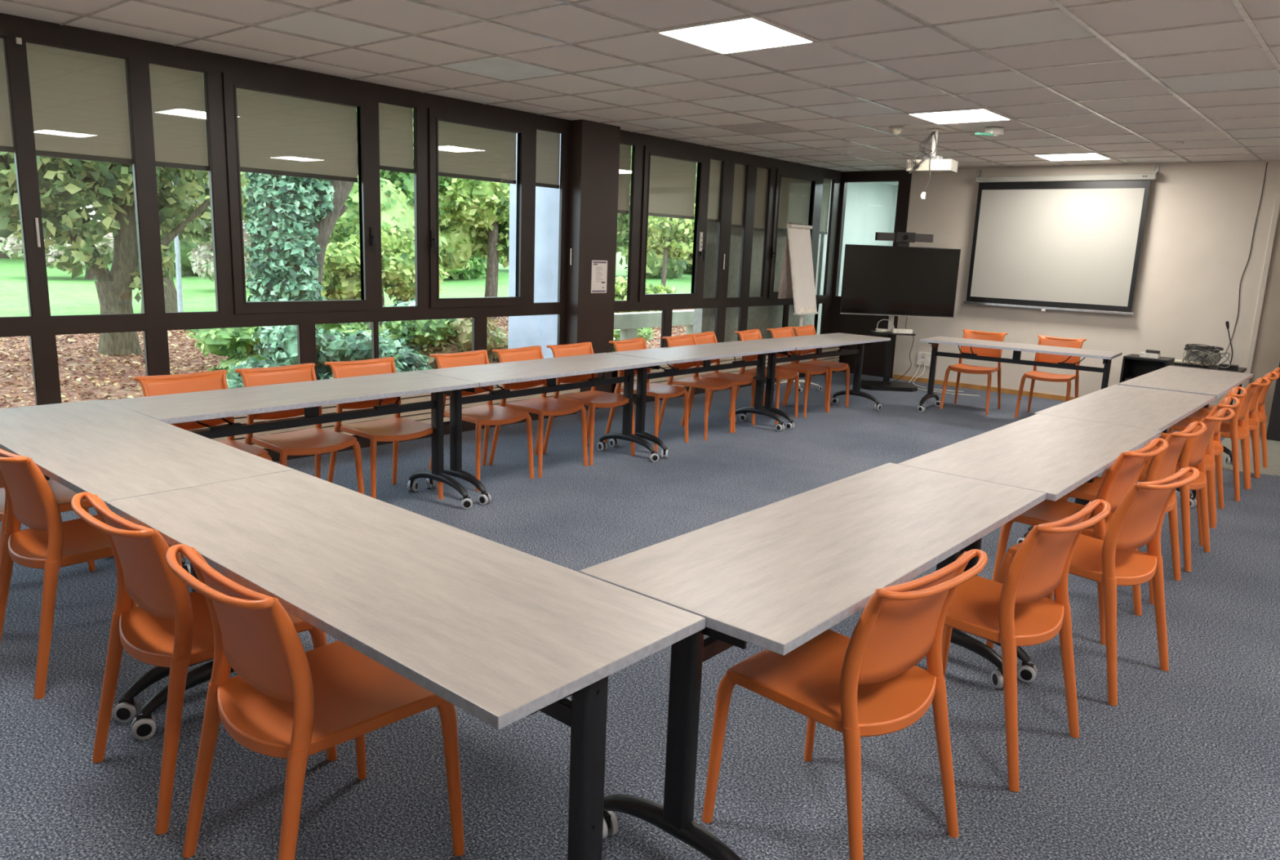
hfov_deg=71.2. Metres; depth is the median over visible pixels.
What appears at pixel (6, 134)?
roller blind
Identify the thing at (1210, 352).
cable tangle
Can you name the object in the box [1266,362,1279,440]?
door
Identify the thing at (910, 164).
vent grille
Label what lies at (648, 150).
window
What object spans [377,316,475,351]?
window
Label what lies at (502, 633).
folding table
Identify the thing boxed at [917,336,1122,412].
folding table
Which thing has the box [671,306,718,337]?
window
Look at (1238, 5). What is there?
grid
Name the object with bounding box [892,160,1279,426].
wall
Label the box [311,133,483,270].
tree
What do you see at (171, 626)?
chair
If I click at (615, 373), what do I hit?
wall
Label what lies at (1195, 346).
cable tangle
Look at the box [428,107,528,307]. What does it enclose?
window
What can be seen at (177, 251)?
lamp post
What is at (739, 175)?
roller blind
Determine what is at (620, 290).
shrub
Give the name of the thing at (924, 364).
cable
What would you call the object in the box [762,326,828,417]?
chair
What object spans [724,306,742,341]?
window
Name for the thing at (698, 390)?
radiator cover
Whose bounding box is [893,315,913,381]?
cable
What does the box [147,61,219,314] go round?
window
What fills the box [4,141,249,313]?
tree
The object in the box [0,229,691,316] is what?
lawn
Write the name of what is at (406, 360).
shrub
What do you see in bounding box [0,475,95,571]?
chair
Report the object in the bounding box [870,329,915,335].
shelf
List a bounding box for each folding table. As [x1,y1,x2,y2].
[0,399,293,722]
[104,370,479,573]
[106,469,705,859]
[417,352,666,505]
[579,462,1046,859]
[608,340,795,458]
[739,332,890,429]
[897,413,1161,683]
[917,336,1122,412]
[1027,384,1215,530]
[1117,365,1253,500]
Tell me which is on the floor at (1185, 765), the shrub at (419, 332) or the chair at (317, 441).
the chair at (317, 441)
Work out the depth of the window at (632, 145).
8.76 m
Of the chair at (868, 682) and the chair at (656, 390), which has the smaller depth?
the chair at (868, 682)
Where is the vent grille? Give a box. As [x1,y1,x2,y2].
[907,161,918,168]
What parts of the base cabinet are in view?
panel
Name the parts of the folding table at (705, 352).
leg frame, lock lever, lock lever, leg frame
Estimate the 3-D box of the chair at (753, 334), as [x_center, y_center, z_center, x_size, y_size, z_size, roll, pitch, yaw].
[1.173,-0.515,8.405,0.536,0.812,0.491,9,13,31]
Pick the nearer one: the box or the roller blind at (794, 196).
the box
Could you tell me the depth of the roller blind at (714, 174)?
9.76 m
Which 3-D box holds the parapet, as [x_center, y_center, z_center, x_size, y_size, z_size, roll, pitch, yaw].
[-0.021,-0.960,10.995,0.160,0.955,2.920,12,15,39]
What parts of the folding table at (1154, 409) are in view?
leg frame, leg frame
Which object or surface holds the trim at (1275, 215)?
attached to the wall at (1201, 217)
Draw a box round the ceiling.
[0,0,1279,171]
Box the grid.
[1,0,1279,171]
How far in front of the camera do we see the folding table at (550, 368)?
5.76 m
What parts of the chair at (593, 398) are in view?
leg, rail, backrest, leg, leg, seat, leg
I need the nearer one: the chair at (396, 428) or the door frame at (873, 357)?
the chair at (396, 428)
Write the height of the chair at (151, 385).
0.812 m
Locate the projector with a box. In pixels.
[906,128,958,173]
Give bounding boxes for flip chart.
[773,222,822,391]
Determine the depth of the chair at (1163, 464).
4.28 m
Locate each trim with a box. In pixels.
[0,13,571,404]
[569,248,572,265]
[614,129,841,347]
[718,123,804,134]
[1240,192,1279,393]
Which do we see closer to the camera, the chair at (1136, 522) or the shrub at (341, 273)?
the chair at (1136, 522)
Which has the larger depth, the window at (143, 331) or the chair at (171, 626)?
the window at (143, 331)
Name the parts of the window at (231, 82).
handle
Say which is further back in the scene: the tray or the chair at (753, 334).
the tray
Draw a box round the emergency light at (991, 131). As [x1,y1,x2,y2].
[974,127,1004,136]
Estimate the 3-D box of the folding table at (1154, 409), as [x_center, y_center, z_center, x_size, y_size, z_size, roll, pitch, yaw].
[2.899,0.207,5.358,0.599,0.740,1.740,12,15,39]
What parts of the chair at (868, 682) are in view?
leg, leg, seat, leg, backrest, rail, leg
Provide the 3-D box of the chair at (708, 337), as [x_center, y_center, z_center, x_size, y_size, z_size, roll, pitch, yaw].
[0.706,-0.439,7.940,0.536,0.812,0.491,9,13,30]
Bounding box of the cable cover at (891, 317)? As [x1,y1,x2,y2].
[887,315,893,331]
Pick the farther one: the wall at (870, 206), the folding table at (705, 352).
the wall at (870, 206)
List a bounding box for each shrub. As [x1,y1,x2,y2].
[0,232,113,279]
[184,321,381,377]
[186,214,253,281]
[226,324,359,388]
[315,318,462,350]
[320,227,448,326]
[340,329,432,372]
[369,297,495,359]
[413,316,507,368]
[613,327,655,351]
[614,275,676,312]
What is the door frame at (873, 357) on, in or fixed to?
in the wall at (1201, 217)
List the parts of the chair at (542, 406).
leg, rail, backrest, leg, leg, seat, leg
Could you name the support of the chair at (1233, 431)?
on the floor at (1185, 765)
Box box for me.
[1139,349,1160,358]
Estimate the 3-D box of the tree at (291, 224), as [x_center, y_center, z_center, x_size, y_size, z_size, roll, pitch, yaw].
[-4.398,-3.156,11.290,5.332,4.834,3.547,-8,15,-41]
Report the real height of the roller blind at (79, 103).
0.595 m
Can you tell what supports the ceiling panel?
attached to the ceiling
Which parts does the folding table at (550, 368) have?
leg frame, lock lever, lock lever, leg frame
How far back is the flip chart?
10.11 m
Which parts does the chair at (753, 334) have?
leg, rail, backrest, seat, leg, leg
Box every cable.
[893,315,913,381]
[908,364,979,395]
[912,364,964,391]
[920,172,930,199]
[1219,161,1267,358]
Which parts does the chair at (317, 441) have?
leg, rail, backrest, leg, seat, leg, leg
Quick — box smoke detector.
[888,126,903,134]
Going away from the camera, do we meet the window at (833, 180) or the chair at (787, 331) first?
the chair at (787, 331)
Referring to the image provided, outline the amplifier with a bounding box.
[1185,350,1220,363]
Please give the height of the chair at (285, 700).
0.812 m
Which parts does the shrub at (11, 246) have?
stem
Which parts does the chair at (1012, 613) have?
leg, seat, leg, backrest, leg, rail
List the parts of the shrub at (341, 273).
stem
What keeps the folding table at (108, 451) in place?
on the floor at (1185, 765)
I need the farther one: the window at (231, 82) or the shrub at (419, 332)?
the shrub at (419, 332)
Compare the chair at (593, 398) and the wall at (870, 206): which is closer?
the chair at (593, 398)
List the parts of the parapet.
post, post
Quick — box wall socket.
[916,351,931,365]
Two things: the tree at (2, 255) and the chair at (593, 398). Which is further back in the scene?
the tree at (2, 255)
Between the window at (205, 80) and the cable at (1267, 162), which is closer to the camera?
the window at (205, 80)
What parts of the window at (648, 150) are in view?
handle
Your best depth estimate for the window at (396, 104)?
6.84 m
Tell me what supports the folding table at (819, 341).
on the floor at (1185, 765)
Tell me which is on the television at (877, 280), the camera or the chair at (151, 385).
the camera
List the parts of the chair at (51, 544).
leg, rail, backrest, leg, seat, leg, leg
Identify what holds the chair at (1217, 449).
on the floor at (1185, 765)
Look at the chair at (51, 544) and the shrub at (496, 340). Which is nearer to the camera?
the chair at (51, 544)
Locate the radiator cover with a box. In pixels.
[618,346,839,406]
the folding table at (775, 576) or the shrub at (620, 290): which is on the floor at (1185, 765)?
the folding table at (775, 576)
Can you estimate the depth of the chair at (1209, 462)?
5.25 m
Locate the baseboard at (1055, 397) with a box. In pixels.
[893,373,1075,400]
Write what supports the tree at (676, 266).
on the lawn at (68, 295)
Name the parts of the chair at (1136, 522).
leg, leg, seat, leg, backrest, leg, rail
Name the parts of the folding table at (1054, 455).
leg frame, leg frame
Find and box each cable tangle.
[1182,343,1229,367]
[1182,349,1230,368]
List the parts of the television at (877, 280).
trim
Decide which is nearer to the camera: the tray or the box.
the box
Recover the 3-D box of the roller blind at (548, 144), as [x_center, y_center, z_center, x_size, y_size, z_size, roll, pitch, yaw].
[-0.827,-2.376,7.852,0.018,0.475,0.335,12,15,39]
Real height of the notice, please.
0.298 m
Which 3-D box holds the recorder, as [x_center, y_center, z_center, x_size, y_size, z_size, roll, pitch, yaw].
[5.460,-0.652,8.857,0.260,0.022,0.260,12,15,39]
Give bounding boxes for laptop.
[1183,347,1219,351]
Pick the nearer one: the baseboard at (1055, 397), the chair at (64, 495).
the chair at (64, 495)
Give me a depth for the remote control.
9.59 m
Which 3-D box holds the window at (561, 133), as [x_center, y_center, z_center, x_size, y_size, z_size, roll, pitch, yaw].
[-0.822,-1.875,7.932,0.030,1.492,0.335,12,15,39]
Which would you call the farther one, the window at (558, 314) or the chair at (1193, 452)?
the window at (558, 314)
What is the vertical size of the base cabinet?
0.645 m
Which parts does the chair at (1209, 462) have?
seat, leg, backrest, leg, rail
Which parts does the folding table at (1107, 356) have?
leg frame, lock lever, lock lever, leg frame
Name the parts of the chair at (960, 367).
leg, leg, seat, backrest, rail, leg, leg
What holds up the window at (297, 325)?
in the wall at (615, 373)
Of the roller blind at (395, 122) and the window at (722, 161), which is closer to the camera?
the roller blind at (395, 122)
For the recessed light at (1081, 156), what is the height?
0.012 m
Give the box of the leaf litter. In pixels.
[0,308,693,408]
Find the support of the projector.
hanging from the ceiling
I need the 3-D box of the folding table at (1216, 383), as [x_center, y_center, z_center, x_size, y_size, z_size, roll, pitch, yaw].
[4.072,-0.021,6.711,0.590,0.740,1.740,12,15,39]
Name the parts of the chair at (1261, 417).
seat, leg, leg, backrest, rail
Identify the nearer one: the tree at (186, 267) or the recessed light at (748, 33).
the recessed light at (748, 33)
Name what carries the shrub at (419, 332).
on the leaf litter
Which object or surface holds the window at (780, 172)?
in the wall at (615, 373)
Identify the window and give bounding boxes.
[0,35,32,318]
[0,334,38,404]
[15,37,146,317]
[54,329,149,403]
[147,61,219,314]
[166,324,301,374]
[222,71,376,313]
[314,320,374,374]
[377,101,418,307]
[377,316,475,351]
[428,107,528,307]
[486,313,560,346]
[533,128,564,303]
[614,142,635,301]
[614,309,664,347]
[638,145,706,302]
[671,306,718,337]
[702,158,724,298]
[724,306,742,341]
[727,162,748,297]
[746,304,786,327]
[749,166,771,297]
[768,168,818,297]
[816,177,834,295]
[816,302,824,333]
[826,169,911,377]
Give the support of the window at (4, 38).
in the wall at (615, 373)
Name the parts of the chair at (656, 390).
leg, rail, backrest, seat, leg, leg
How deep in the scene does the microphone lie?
8.57 m
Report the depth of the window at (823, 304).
11.94 m
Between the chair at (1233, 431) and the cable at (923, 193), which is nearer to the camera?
the chair at (1233, 431)
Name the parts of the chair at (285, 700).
leg, rail, backrest, leg, seat, leg, leg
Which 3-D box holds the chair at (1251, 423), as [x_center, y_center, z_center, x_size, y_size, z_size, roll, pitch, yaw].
[4.388,-0.039,6.696,0.536,0.812,0.491,12,15,39]
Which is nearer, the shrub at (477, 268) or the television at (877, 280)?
the television at (877, 280)
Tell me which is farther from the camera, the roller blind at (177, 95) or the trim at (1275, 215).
the trim at (1275, 215)
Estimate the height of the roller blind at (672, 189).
0.645 m
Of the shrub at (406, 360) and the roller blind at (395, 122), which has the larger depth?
the shrub at (406, 360)
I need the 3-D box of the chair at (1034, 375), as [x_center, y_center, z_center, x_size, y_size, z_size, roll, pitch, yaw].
[4.155,-0.522,9.026,0.491,0.812,0.536,11,14,36]
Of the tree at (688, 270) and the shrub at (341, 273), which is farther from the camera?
the tree at (688, 270)
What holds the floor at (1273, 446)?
on the floor at (1185, 765)
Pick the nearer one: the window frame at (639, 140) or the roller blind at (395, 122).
the roller blind at (395, 122)
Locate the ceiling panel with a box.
[441,57,564,80]
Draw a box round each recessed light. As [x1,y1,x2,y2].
[654,16,817,54]
[906,108,1013,124]
[1033,152,1111,160]
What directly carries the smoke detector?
attached to the ceiling
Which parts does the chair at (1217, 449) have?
seat, leg, leg, backrest, rail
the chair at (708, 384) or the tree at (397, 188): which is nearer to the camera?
the chair at (708, 384)
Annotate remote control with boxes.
[698,231,702,251]
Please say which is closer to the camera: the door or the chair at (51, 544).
the chair at (51, 544)
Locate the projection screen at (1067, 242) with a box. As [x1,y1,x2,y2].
[963,164,1159,315]
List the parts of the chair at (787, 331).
leg, rail, backrest, leg, seat, leg, leg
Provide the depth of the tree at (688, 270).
53.25 m
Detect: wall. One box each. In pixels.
[0,381,580,488]
[187,348,826,444]
[507,133,560,358]
[693,160,824,342]
[813,179,898,334]
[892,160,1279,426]
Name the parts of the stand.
white cable coil, plate, power strip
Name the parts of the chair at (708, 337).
leg, rail, backrest, leg, seat, leg, leg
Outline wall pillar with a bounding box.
[556,119,620,411]
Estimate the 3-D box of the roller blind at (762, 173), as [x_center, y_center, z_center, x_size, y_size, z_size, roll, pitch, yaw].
[1.384,-2.689,10.433,0.018,0.715,0.300,12,15,39]
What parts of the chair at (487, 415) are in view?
leg, rail, backrest, leg, seat, leg, leg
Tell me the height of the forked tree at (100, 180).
4.384 m
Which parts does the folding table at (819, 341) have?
leg frame, lock lever, lock lever, leg frame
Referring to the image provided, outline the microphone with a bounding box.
[1217,320,1238,370]
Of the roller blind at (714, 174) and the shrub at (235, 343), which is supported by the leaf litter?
the shrub at (235, 343)
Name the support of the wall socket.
attached to the wall at (1201, 217)
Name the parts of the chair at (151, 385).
rail, backrest, seat, leg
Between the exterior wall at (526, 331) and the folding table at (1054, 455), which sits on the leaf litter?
the exterior wall at (526, 331)
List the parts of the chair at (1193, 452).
leg, seat, leg, backrest, leg, rail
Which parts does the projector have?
mount plate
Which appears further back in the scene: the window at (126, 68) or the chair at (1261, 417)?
the chair at (1261, 417)
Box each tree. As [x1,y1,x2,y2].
[0,96,210,355]
[0,181,92,257]
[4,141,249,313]
[94,173,262,277]
[203,81,413,301]
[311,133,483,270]
[438,176,509,319]
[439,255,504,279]
[616,146,697,279]
[628,203,695,311]
[682,261,692,274]
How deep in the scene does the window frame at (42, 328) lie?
5.67 m
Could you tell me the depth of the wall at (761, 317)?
10.95 m
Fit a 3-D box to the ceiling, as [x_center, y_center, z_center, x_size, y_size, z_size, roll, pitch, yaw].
[1.389,-1.961,4.218,8.220,0.094,13.406,12,15,39]
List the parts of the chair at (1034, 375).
leg, leg, seat, backrest, rail, leg, leg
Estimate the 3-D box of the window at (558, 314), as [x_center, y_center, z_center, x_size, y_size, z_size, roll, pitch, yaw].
[-1.036,-0.778,7.950,0.030,0.490,0.875,12,15,39]
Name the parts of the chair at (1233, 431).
leg, seat, leg, leg, backrest, rail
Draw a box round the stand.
[860,315,917,391]
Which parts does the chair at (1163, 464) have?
leg, seat, leg, backrest, leg, rail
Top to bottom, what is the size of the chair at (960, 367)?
0.812 m
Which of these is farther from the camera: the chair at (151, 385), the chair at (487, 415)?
the chair at (487, 415)
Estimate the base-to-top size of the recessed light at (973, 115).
0.012 m
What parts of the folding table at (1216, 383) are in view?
leg frame, leg frame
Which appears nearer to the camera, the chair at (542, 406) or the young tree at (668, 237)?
the chair at (542, 406)
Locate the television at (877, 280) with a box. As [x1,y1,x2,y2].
[840,244,960,318]
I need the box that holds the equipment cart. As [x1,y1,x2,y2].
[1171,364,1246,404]
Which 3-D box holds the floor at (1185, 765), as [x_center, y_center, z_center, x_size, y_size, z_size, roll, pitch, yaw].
[1.289,0.692,4.765,8.020,0.100,13.226,12,15,39]
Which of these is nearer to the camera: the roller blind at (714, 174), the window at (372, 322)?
the window at (372, 322)
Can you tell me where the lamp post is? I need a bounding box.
[171,181,182,311]
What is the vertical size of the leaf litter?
0.078 m
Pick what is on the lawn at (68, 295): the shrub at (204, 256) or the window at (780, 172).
the shrub at (204, 256)
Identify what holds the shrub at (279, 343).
on the leaf litter
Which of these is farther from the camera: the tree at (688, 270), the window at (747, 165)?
the tree at (688, 270)
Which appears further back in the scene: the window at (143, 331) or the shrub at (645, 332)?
the shrub at (645, 332)
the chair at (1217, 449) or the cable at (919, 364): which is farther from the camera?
the cable at (919, 364)
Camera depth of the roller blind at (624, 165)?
8.65 m
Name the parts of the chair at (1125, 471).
leg, seat, leg, backrest, leg, rail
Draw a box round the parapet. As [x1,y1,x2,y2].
[613,309,693,340]
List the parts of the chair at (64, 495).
leg, backrest, seat, leg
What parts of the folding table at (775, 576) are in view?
leg frame, leg frame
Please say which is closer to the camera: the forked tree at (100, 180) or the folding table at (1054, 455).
the folding table at (1054, 455)
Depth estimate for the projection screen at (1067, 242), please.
10.01 m
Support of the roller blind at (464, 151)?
attached to the window at (434, 115)
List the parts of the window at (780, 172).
handle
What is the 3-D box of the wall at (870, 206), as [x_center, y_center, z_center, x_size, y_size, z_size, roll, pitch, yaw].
[4.060,-2.108,12.288,2.600,2.808,2.200,12,15,39]
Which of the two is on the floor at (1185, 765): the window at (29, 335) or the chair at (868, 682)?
the chair at (868, 682)
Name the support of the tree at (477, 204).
on the leaf litter
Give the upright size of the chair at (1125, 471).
0.812 m
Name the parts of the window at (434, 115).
handle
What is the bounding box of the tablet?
[1174,359,1210,364]
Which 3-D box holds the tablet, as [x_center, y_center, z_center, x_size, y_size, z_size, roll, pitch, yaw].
[5.456,-0.670,8.831,0.300,0.018,0.200,9,13,31]
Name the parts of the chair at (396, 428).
leg, rail, backrest, leg, seat, leg, leg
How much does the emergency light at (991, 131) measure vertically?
0.062 m
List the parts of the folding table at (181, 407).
leg frame, lock lever, lock lever, leg frame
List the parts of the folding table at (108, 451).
leg frame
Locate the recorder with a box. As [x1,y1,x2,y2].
[1173,362,1205,367]
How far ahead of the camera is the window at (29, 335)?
5.11 m
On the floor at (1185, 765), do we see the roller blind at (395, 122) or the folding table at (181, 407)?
the folding table at (181, 407)
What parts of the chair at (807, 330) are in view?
leg, rail, backrest, leg, seat, leg, leg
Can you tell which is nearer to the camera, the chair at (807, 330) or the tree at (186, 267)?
the chair at (807, 330)
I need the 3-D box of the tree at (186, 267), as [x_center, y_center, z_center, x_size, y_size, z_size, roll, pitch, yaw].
[-13.882,-7.343,30.733,5.896,5.035,8.709,12,15,39]
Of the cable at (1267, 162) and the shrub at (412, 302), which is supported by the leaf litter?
the shrub at (412, 302)
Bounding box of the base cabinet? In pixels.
[1119,353,1174,382]
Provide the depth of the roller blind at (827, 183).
11.61 m
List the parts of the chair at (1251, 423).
seat, leg, leg, backrest, rail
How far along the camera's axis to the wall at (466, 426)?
6.79 m
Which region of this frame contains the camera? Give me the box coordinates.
[875,231,933,246]
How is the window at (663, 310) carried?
in the wall at (615, 373)
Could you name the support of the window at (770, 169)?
in the wall at (615, 373)
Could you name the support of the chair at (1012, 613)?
on the floor at (1185, 765)
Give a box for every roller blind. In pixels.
[0,38,13,152]
[26,42,132,164]
[148,63,208,171]
[235,88,358,182]
[378,102,413,173]
[438,120,516,184]
[535,129,559,188]
[617,143,631,213]
[648,155,696,219]
[706,159,720,222]
[731,163,745,227]
[753,167,767,231]
[777,176,810,231]
[819,178,831,234]
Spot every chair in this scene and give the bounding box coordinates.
[0,448,182,698]
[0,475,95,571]
[71,491,337,834]
[132,369,272,557]
[165,543,464,859]
[234,363,364,493]
[324,356,443,499]
[429,349,533,491]
[488,345,587,477]
[542,342,635,465]
[603,337,688,451]
[657,333,735,439]
[680,331,755,432]
[702,548,987,859]
[728,328,799,424]
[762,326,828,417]
[783,324,849,412]
[939,328,1008,414]
[942,498,1111,791]
[985,466,1199,705]
[991,437,1168,644]
[1014,334,1086,417]
[1058,421,1207,604]
[1101,407,1235,571]
[1112,395,1239,545]
[1139,386,1247,524]
[1167,377,1270,501]
[1183,371,1279,488]
[1196,367,1279,477]
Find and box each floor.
[0,370,1279,859]
[1214,426,1279,475]
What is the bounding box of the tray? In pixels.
[793,311,818,315]
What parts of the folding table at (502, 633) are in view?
leg frame, leg frame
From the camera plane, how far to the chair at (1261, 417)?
7.04 m
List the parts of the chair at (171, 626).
leg, rail, backrest, leg, seat, leg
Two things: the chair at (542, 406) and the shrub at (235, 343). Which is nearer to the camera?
the chair at (542, 406)
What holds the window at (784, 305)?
in the wall at (615, 373)
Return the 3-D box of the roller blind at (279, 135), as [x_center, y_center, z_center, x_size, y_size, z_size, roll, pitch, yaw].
[-2.341,-2.030,6.119,0.018,0.580,0.904,12,15,39]
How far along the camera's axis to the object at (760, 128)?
7.96 m
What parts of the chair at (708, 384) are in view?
leg, rail, backrest, leg, seat, leg, leg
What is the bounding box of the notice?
[591,260,607,293]
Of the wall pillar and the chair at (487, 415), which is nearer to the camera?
the chair at (487, 415)
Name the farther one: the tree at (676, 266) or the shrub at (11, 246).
the tree at (676, 266)

